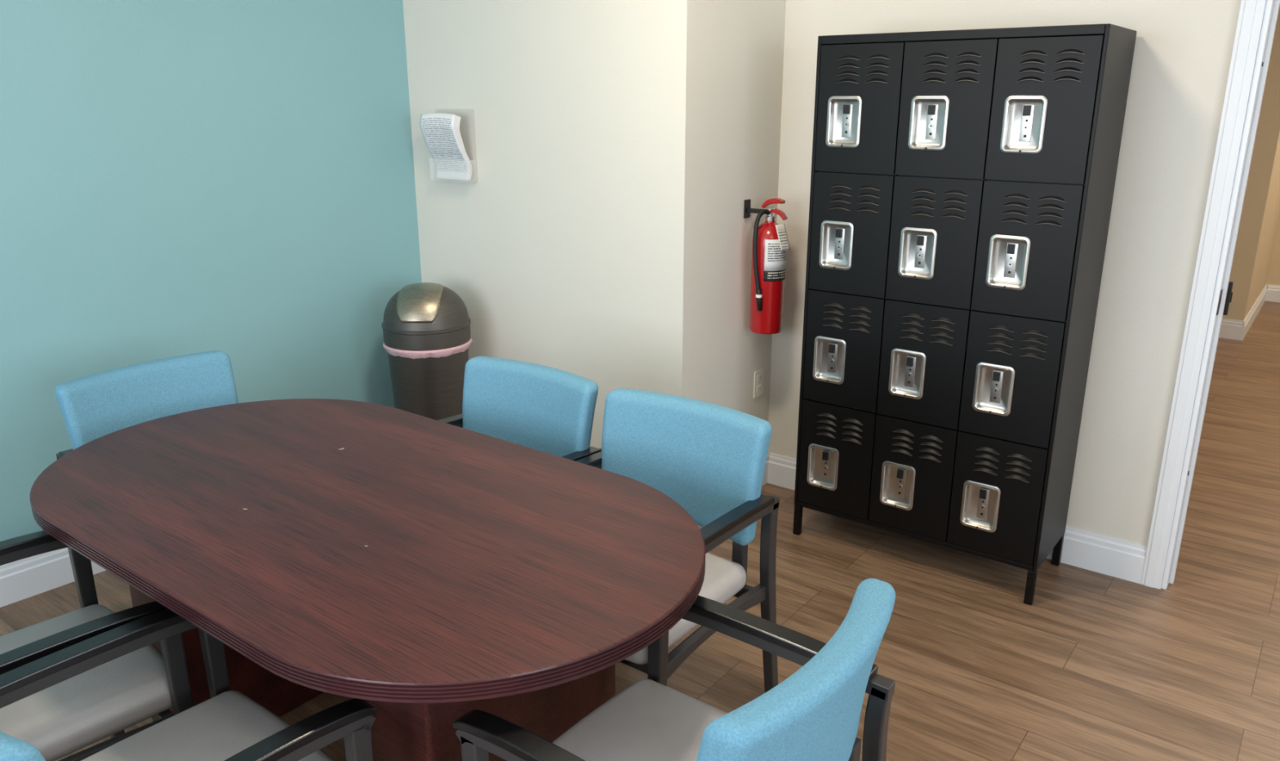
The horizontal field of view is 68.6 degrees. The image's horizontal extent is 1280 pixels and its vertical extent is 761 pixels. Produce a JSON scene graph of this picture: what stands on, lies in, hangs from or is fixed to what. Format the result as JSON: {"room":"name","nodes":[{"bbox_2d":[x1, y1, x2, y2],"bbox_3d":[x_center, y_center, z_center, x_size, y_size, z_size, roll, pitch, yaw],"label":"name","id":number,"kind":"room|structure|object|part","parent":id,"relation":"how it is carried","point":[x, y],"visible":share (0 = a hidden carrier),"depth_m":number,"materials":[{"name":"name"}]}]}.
{"room":"staff break room","nodes":[
{"label":"staff break room","id":0,"kind":"room"},
{"bbox_2d":[0,0,422,541],"bbox_3d":[-2.519,-0.455,2.413,0.120,2.740,4.659,13,21,38],"label":"wall","id":1,"kind":"structure","parent":0,"point":[235,178],"depth_m":3.39,"materials":[{"name":"teal paint"}]},
{"bbox_2d":[0,547,106,607],"bbox_3d":[-2.465,0.803,2.749,0.016,0.138,4.655,13,21,38],"label":"baseboard","id":2,"kind":"structure","parent":1,"relation":"attached to","point":[24,578],"depth_m":3.20,"materials":[{"name":"white paint"}]},
{"bbox_2d":[402,0,786,448],"bbox_3d":[-0.226,-0.938,4.017,1.557,2.740,0.790,12,21,35],"label":"wall","id":3,"kind":"structure","parent":0,"point":[598,232],"depth_m":3.58,"materials":[{"name":"beige paint"}]},
{"bbox_2d":[753,368,763,398],"bbox_3d":[0.500,0.012,3.951,0.008,0.116,0.072,12,21,35],"label":"electrical outlet","id":4,"kind":"object","parent":3,"relation":"attached to","point":[758,375],"visible":1,"depth_m":3.94,"materials":[{"name":"white plastic"}]},
{"bbox_2d":[756,385,760,392],"bbox_3d":[0.502,0.035,3.957,0.004,0.028,0.032,12,21,35],"label":"socket","id":5,"kind":"object","parent":4,"relation":"attached to","point":[758,387],"depth_m":3.95,"materials":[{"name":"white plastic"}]},
{"bbox_2d":[757,373,761,382],"bbox_3d":[0.502,-0.011,3.943,0.004,0.028,0.032,12,21,35],"label":"socket","id":6,"kind":"object","parent":4,"relation":"attached to","point":[759,375],"depth_m":3.94,"materials":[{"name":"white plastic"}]},
{"bbox_2d":[761,452,768,485],"bbox_3d":[0.365,0.459,3.892,0.016,0.138,0.670,12,21,35],"label":"baseboard","id":7,"kind":"structure","parent":3,"relation":"attached to","point":[765,476],"depth_m":4.12,"materials":[{"name":"white paint"}]},
{"bbox_2d":[743,197,790,334],"bbox_3d":[0.490,-0.444,3.650,0.162,0.526,0.149,-3,17,-11],"label":"fire extinguisher","id":8,"kind":"object","parent":3,"relation":"attached to","point":[770,245],"visible":1,"depth_m":3.61,"materials":[{"name":"red metal"}]},
{"bbox_3d":[0.502,-0.408,3.673,0.132,0.445,0.132,12,21,35],"label":"cylinder tank","id":9,"kind":"part","parent":8,"relation":"part of","materials":[{"name":"red metal"}]},
{"bbox_3d":[0.515,-0.658,3.587,0.104,0.080,0.028,12,21,35],"label":"handle","id":10,"kind":"part","parent":8,"relation":"part of","materials":[{"name":"red metal"}]},
{"bbox_3d":[-0.781,-0.977,3.895,0.236,0.290,0.050,12,21,35],"label":"holder","id":11,"kind":"object","parent":3,"relation":"attached to","visible":0},
{"bbox_2d":[419,112,471,180],"bbox_3d":[-0.803,-0.966,3.873,0.214,0.268,0.081,12,21,35],"label":"paper stack","id":12,"kind":"object","parent":11,"relation":"in","point":[441,133],"visible":1,"depth_m":3.86,"materials":[{"name":"white paper"}]},
{"bbox_2d":[0,301,1279,760],"bbox_3d":[1.890,0.651,3.666,8.200,0.100,11.620,12,21,35],"label":"floor","id":13,"kind":"structure","parent":0,"point":[1099,666],"depth_m":3.02,"materials":[{"name":"brown wood"}]},
{"bbox_2d":[0,530,193,760],"bbox_3d":[-1.320,0.678,1.931,0.559,0.852,0.597,15,22,40],"label":"armchair","id":14,"kind":"object","parent":13,"relation":"on","point":[72,714],"visible":0.69,"depth_m":1.90,"materials":[{"name":"blue fabric"}]},
{"bbox_3d":[-1.497,0.426,2.053,0.031,0.046,0.536,15,22,40],"label":"armrest","id":15,"kind":"part","parent":14,"relation":"part of","materials":[{"name":"black metal"}]},
{"bbox_3d":[-1.281,0.649,1.966,0.480,0.090,0.482,15,22,40],"label":"seat","id":16,"kind":"part","parent":14,"relation":"part of","materials":[{"name":"grey plastic"}]},
{"bbox_3d":[-1.335,0.677,2.316,0.031,0.628,0.042,15,22,40],"label":"leg","id":17,"kind":"part","parent":14,"relation":"part of","materials":[{"name":"black metal"}]},
{"bbox_3d":[-1.310,0.644,1.932,0.524,0.206,0.485,15,22,40],"label":"seat frame","id":18,"kind":"part","parent":14,"relation":"part of","materials":[{"name":"black metal"}]},
{"bbox_3d":[-0.951,0.777,1.983,0.031,0.628,0.042,15,22,40],"label":"leg","id":19,"kind":"part","parent":14,"relation":"part of","materials":[{"name":"black metal"}]},
{"bbox_2d":[54,350,238,459],"bbox_3d":[-1.330,0.403,2.844,0.597,0.852,0.559,12,21,35],"label":"armchair","id":20,"kind":"object","parent":13,"relation":"on","point":[93,406],"visible":0.17,"depth_m":2.84,"materials":[{"name":"blue fabric"}]},
{"bbox_2d":[0,608,377,760],"bbox_3d":[-0.844,0.777,1.603,0.559,0.852,0.597,14,21,38],"label":"armchair","id":21,"kind":"object","parent":13,"relation":"on","point":[229,725],"visible":0.8,"depth_m":1.72,"materials":[{"name":"blue fabric"}]},
{"bbox_3d":[-0.979,0.569,1.372,0.513,0.320,0.149,14,21,38],"label":"backrest","id":22,"kind":"part","parent":21,"relation":"part of","materials":[{"name":"blue fabric"}]},
{"bbox_3d":[-1.027,0.527,1.719,0.031,0.046,0.536,14,21,38],"label":"armrest","id":23,"kind":"part","parent":21,"relation":"part of","materials":[{"name":"black metal"}]},
{"bbox_3d":[-0.806,0.747,1.640,0.480,0.090,0.482,14,21,38],"label":"seat","id":24,"kind":"part","parent":21,"relation":"part of","materials":[{"name":"grey plastic"}]},
{"bbox_3d":[-0.871,0.776,1.987,0.031,0.628,0.042,14,21,38],"label":"leg","id":25,"kind":"part","parent":21,"relation":"part of","materials":[{"name":"black metal"}]},
{"bbox_3d":[-0.632,0.623,1.400,0.031,0.046,0.536,14,21,38],"label":"armrest","id":26,"kind":"part","parent":21,"relation":"part of","materials":[{"name":"black metal"}]},
{"bbox_3d":[-0.476,0.872,1.668,0.031,0.628,0.042,14,21,38],"label":"leg","id":27,"kind":"part","parent":21,"relation":"part of","materials":[{"name":"black metal"}]},
{"bbox_2d":[29,398,705,760],"bbox_3d":[-0.676,0.624,2.282,1.790,0.750,0.960,12,21,35],"label":"conference table","id":28,"kind":"object","parent":13,"relation":"on","point":[510,581],"visible":0.98,"depth_m":1.94,"materials":[{"name":"brown wood"}]},
{"bbox_2d":[382,282,472,420],"bbox_3d":[-0.889,0.031,3.989,0.367,0.901,0.366,0,17,0],"label":"trash can","id":29,"kind":"object","parent":13,"relation":"on","point":[426,326],"visible":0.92,"depth_m":3.81,"materials":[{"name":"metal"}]},
{"bbox_3d":[-0.889,-0.280,3.895,0.362,0.235,0.362,0,17,0],"label":"lid","id":30,"kind":"part","parent":29,"relation":"part of","materials":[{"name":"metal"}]},
{"bbox_2d":[438,355,601,461],"bbox_3d":[-0.459,0.423,2.777,0.559,0.852,0.597,12,21,35],"label":"armchair","id":31,"kind":"object","parent":13,"relation":"on","point":[549,410],"visible":0.18,"depth_m":2.83,"materials":[{"name":"blue fabric"}]},
{"bbox_2d":[452,577,895,760],"bbox_3d":[0.090,0.762,1.651,0.597,0.852,0.559,12,21,35],"label":"armchair","id":32,"kind":"object","parent":13,"relation":"on","point":[814,714],"visible":0.92,"depth_m":1.53,"materials":[{"name":"blue fabric"}]},
{"bbox_3d":[-0.276,0.881,1.639,0.042,0.628,0.031,12,21,35],"label":"leg","id":33,"kind":"part","parent":32,"relation":"part of","materials":[{"name":"black metal"}]},
{"bbox_3d":[-0.084,0.621,1.408,0.536,0.046,0.031,12,21,35],"label":"armrest","id":34,"kind":"part","parent":32,"relation":"part of","materials":[{"name":"black metal"}]},
{"bbox_3d":[0.044,0.735,1.680,0.482,0.090,0.480,12,21,35],"label":"seat","id":35,"kind":"part","parent":32,"relation":"part of","materials":[{"name":"grey fabric"}]},
{"bbox_3d":[0.036,0.762,2.033,0.042,0.628,0.031,12,21,35],"label":"leg","id":36,"kind":"part","parent":32,"relation":"part of","materials":[{"name":"black metal"}]},
{"bbox_3d":[0.229,0.502,1.802,0.536,0.046,0.031,12,21,35],"label":"armrest","id":37,"kind":"part","parent":32,"relation":"part of","materials":[{"name":"black metal"}]},
{"bbox_3d":[0.258,0.544,1.453,0.149,0.320,0.513,12,21,35],"label":"backrest","id":38,"kind":"part","parent":32,"relation":"part of","materials":[{"name":"blue fabric"}]},
{"bbox_3d":[0.079,0.728,1.651,0.485,0.206,0.524,12,21,35],"label":"seat frame","id":39,"kind":"part","parent":32,"relation":"part of","materials":[{"name":"black metal"}]},
{"bbox_3d":[0.447,0.847,1.734,0.094,0.643,0.031,12,21,35],"label":"leg","id":40,"kind":"part","parent":32,"relation":"part of","materials":[{"name":"black metal"}]},
{"bbox_2d":[575,387,779,692],"bbox_3d":[-0.006,0.522,2.448,0.559,0.852,0.597,12,21,35],"label":"armchair","id":41,"kind":"object","parent":13,"relation":"on","point":[710,459],"visible":0.44,"depth_m":2.46,"materials":[{"name":"blue fabric"}]},
{"bbox_3d":[-0.041,0.519,2.399,0.480,0.090,0.482,12,21,35],"label":"seat","id":42,"kind":"part","parent":41,"relation":"part of","materials":[{"name":"grey plastic"}]},
{"bbox_3d":[0.121,0.220,2.532,0.513,0.320,0.149,12,21,35],"label":"backrest","id":43,"kind":"part","parent":41,"relation":"part of","materials":[{"name":"blue fabric"}]},
{"bbox_3d":[-0.015,0.495,2.428,0.524,0.206,0.485,12,21,35],"label":"seat frame","id":44,"kind":"part","parent":41,"relation":"part of","materials":[{"name":"black metal"}]},
{"bbox_3d":[0.186,0.375,2.222,0.031,0.046,0.536,12,21,35],"label":"armrest","id":45,"kind":"part","parent":41,"relation":"part of","materials":[{"name":"black metal"}]},
{"bbox_3d":[0.351,0.610,2.521,0.031,0.643,0.094,12,21,35],"label":"leg","id":46,"kind":"part","parent":41,"relation":"part of","materials":[{"name":"black metal"}]},
{"bbox_2d":[792,23,1137,604],"bbox_3d":[1.065,-0.240,3.280,0.900,1.830,0.383,12,21,35],"label":"tall cabinet","id":47,"kind":"object","parent":13,"relation":"on","point":[962,182],"visible":1,"depth_m":3.07,"materials":[{"name":"metal"}]},
{"bbox_3d":[0.615,0.539,3.648,0.026,0.125,0.026,12,21,35],"label":"leg","id":48,"kind":"part","parent":47,"relation":"part of","materials":[{"name":"black metal"}]},
{"bbox_3d":[0.688,0.322,3.512,0.122,0.166,0.024,12,21,35],"label":"recessed handle","id":49,"kind":"part","parent":47,"relation":"part of","materials":[{"name":"metal"}]},
{"bbox_3d":[0.688,-0.075,3.393,0.122,0.166,0.024,12,21,35],"label":"recessed handle","id":50,"kind":"part","parent":47,"relation":"part of","materials":[{"name":"metal"}]},
{"bbox_3d":[0.688,-0.472,3.273,0.122,0.166,0.024,12,21,35],"label":"recessed handle","id":51,"kind":"part","parent":47,"relation":"part of","materials":[{"name":"metal"}]},
{"bbox_3d":[0.727,0.289,3.478,0.287,0.410,0.018,12,21,35],"label":"door","id":52,"kind":"part","parent":47,"relation":"part of","materials":[{"name":"black metal"}]},
{"bbox_3d":[0.727,-0.108,3.359,0.287,0.410,0.018,12,21,35],"label":"door","id":53,"kind":"part","parent":47,"relation":"part of","materials":[{"name":"black metal"}]},
{"bbox_3d":[0.688,-0.870,3.154,0.122,0.166,0.024,12,21,35],"label":"recessed handle","id":54,"kind":"part","parent":47,"relation":"part of","materials":[{"name":"metal"}]},
{"bbox_3d":[0.727,-0.505,3.239,0.287,0.410,0.018,12,21,35],"label":"door","id":55,"kind":"part","parent":47,"relation":"part of","materials":[{"name":"black metal"}]},
{"bbox_3d":[0.727,-0.902,3.120,0.287,0.410,0.018,12,21,35],"label":"door","id":56,"kind":"part","parent":47,"relation":"part of","materials":[{"name":"black metal"}]},
{"bbox_3d":[0.921,0.373,3.344,0.122,0.166,0.024,12,21,35],"label":"recessed handle","id":57,"kind":"part","parent":47,"relation":"part of","materials":[{"name":"metal"}]},
{"bbox_3d":[0.921,-0.024,3.224,0.122,0.166,0.024,12,21,35],"label":"recessed handle","id":58,"kind":"part","parent":47,"relation":"part of","materials":[{"name":"metal"}]},
{"bbox_3d":[0.959,0.340,3.309,0.287,0.410,0.018,12,21,35],"label":"door","id":59,"kind":"part","parent":47,"relation":"part of","materials":[{"name":"black metal"}]},
{"bbox_3d":[0.921,-0.421,3.104,0.122,0.166,0.024,12,21,35],"label":"recessed handle","id":60,"kind":"part","parent":47,"relation":"part of","materials":[{"name":"metal"}]},
{"bbox_3d":[0.959,-0.057,3.190,0.287,0.410,0.018,12,21,35],"label":"door","id":61,"kind":"part","parent":47,"relation":"part of","materials":[{"name":"black metal"}]},
{"bbox_3d":[0.921,-0.819,2.985,0.122,0.166,0.024,12,21,35],"label":"recessed handle","id":62,"kind":"part","parent":47,"relation":"part of","materials":[{"name":"metal"}]},
{"bbox_3d":[0.959,-0.454,3.070,0.287,0.410,0.018,12,21,35],"label":"door","id":63,"kind":"part","parent":47,"relation":"part of","materials":[{"name":"black metal"}]},
{"bbox_3d":[0.959,-0.851,2.951,0.287,0.410,0.018,12,21,35],"label":"door","id":64,"kind":"part","parent":47,"relation":"part of","materials":[{"name":"black metal"}]},
{"bbox_3d":[1.154,0.424,3.175,0.122,0.166,0.024,12,21,35],"label":"recessed handle","id":65,"kind":"part","parent":47,"relation":"part of","materials":[{"name":"metal"}]},
{"bbox_3d":[1.154,0.026,3.055,0.122,0.166,0.024,12,21,35],"label":"recessed handle","id":66,"kind":"part","parent":47,"relation":"part of","materials":[{"name":"metal"}]},
{"bbox_3d":[1.192,0.391,3.141,0.287,0.410,0.018,12,21,35],"label":"door","id":67,"kind":"part","parent":47,"relation":"part of","materials":[{"name":"black metal"}]},
{"bbox_3d":[1.154,-0.371,2.936,0.122,0.166,0.024,12,21,35],"label":"recessed handle","id":68,"kind":"part","parent":47,"relation":"part of","materials":[{"name":"metal"}]},
{"bbox_3d":[1.192,-0.006,3.021,0.287,0.410,0.018,12,21,35],"label":"door","id":69,"kind":"part","parent":47,"relation":"part of","materials":[{"name":"black metal"}]},
{"bbox_3d":[1.154,-0.768,2.816,0.122,0.166,0.024,12,21,35],"label":"recessed handle","id":70,"kind":"part","parent":47,"relation":"part of","materials":[{"name":"metal"}]},
{"bbox_3d":[1.192,-0.403,2.901,0.287,0.410,0.018,12,21,35],"label":"door","id":71,"kind":"part","parent":47,"relation":"part of","materials":[{"name":"black metal"}]},
{"bbox_3d":[1.310,0.691,3.144,0.026,0.125,0.026,12,21,35],"label":"leg","id":72,"kind":"part","parent":47,"relation":"part of","materials":[{"name":"black metal"}]},
{"bbox_3d":[1.192,-0.800,2.782,0.287,0.410,0.018,12,21,35],"label":"door","id":73,"kind":"part","parent":47,"relation":"part of","materials":[{"name":"black metal"}]},
{"bbox_3d":[1.519,0.611,3.409,0.026,0.125,0.026,12,21,35],"label":"leg","id":74,"kind":"part","parent":47,"relation":"part of","materials":[{"name":"black metal"}]},
{"bbox_2d":[768,0,1240,546],"bbox_3d":[2.266,-0.515,2.612,4.188,2.740,0.120,12,21,35],"label":"wall","id":75,"kind":"structure","parent":0,"point":[1183,51],"depth_m":3.13,"materials":[{"name":"beige paint"}]},
{"bbox_2d":[767,452,1146,583],"bbox_3d":[1.164,0.515,3.704,1.495,0.138,0.016,12,21,35],"label":"baseboard","id":76,"kind":"structure","parent":75,"relation":"attached to","point":[1113,557],"depth_m":3.36,"materials":[{"name":"white paint"}]},
{"bbox_2d":[1141,0,1279,589],"bbox_3d":[2.222,-0.232,2.746,1.039,2.122,0.185,12,21,35],"label":"trim","id":77,"kind":"structure","parent":75,"relation":"attached to","point":[1211,293],"depth_m":2.96,"materials":[{"name":"white paint"}]},
{"bbox_3d":[1.841,-0.248,2.976,0.004,0.080,0.030,12,21,35],"label":"strike plate","id":78,"kind":"part","parent":77,"relation":"part of","materials":[{"name":"silver metal"}]},
{"bbox_2d":[1222,5,1279,320],"bbox_3d":[3.104,-2.148,8.041,4.100,2.740,1.690,12,21,35],"label":"wall","id":79,"kind":"structure","parent":0,"point":[1260,212],"depth_m":6.41,"materials":[{"name":"paint"}]},
{"bbox_2d":[1218,318,1243,340],"bbox_3d":[2.668,-0.689,7.707,3.900,0.138,0.016,12,21,35],"label":"baseboard","id":80,"kind":"structure","parent":79,"relation":"attached to","point":[1231,329],"depth_m":6.61,"materials":[{"name":"white paint"}]},
{"bbox_2d":[1240,284,1267,340],"bbox_3d":[4.739,-0.543,7.220,0.016,0.138,1.706,12,21,35],"label":"baseboard","id":81,"kind":"structure","parent":79,"relation":"attached to","point":[1256,307],"depth_m":7.04,"materials":[{"name":"white paint"}]},
{"bbox_2d":[1266,216,1279,288],"bbox_3d":[6.918,-1.643,6.361,4.100,2.740,0.120,12,21,35],"label":"wall","id":82,"kind":"structure","parent":0,"point":[1273,276],"depth_m":7.79,"materials":[{"name":"paint"}]},
{"bbox_2d":[1265,284,1279,302],"bbox_3d":[6.644,-0.432,6.853,3.484,0.138,0.016,12,21,35],"label":"baseboard","id":83,"kind":"structure","parent":82,"relation":"attached to","point":[1273,295],"depth_m":7.83,"materials":[{"name":"white paint"}]}
]}

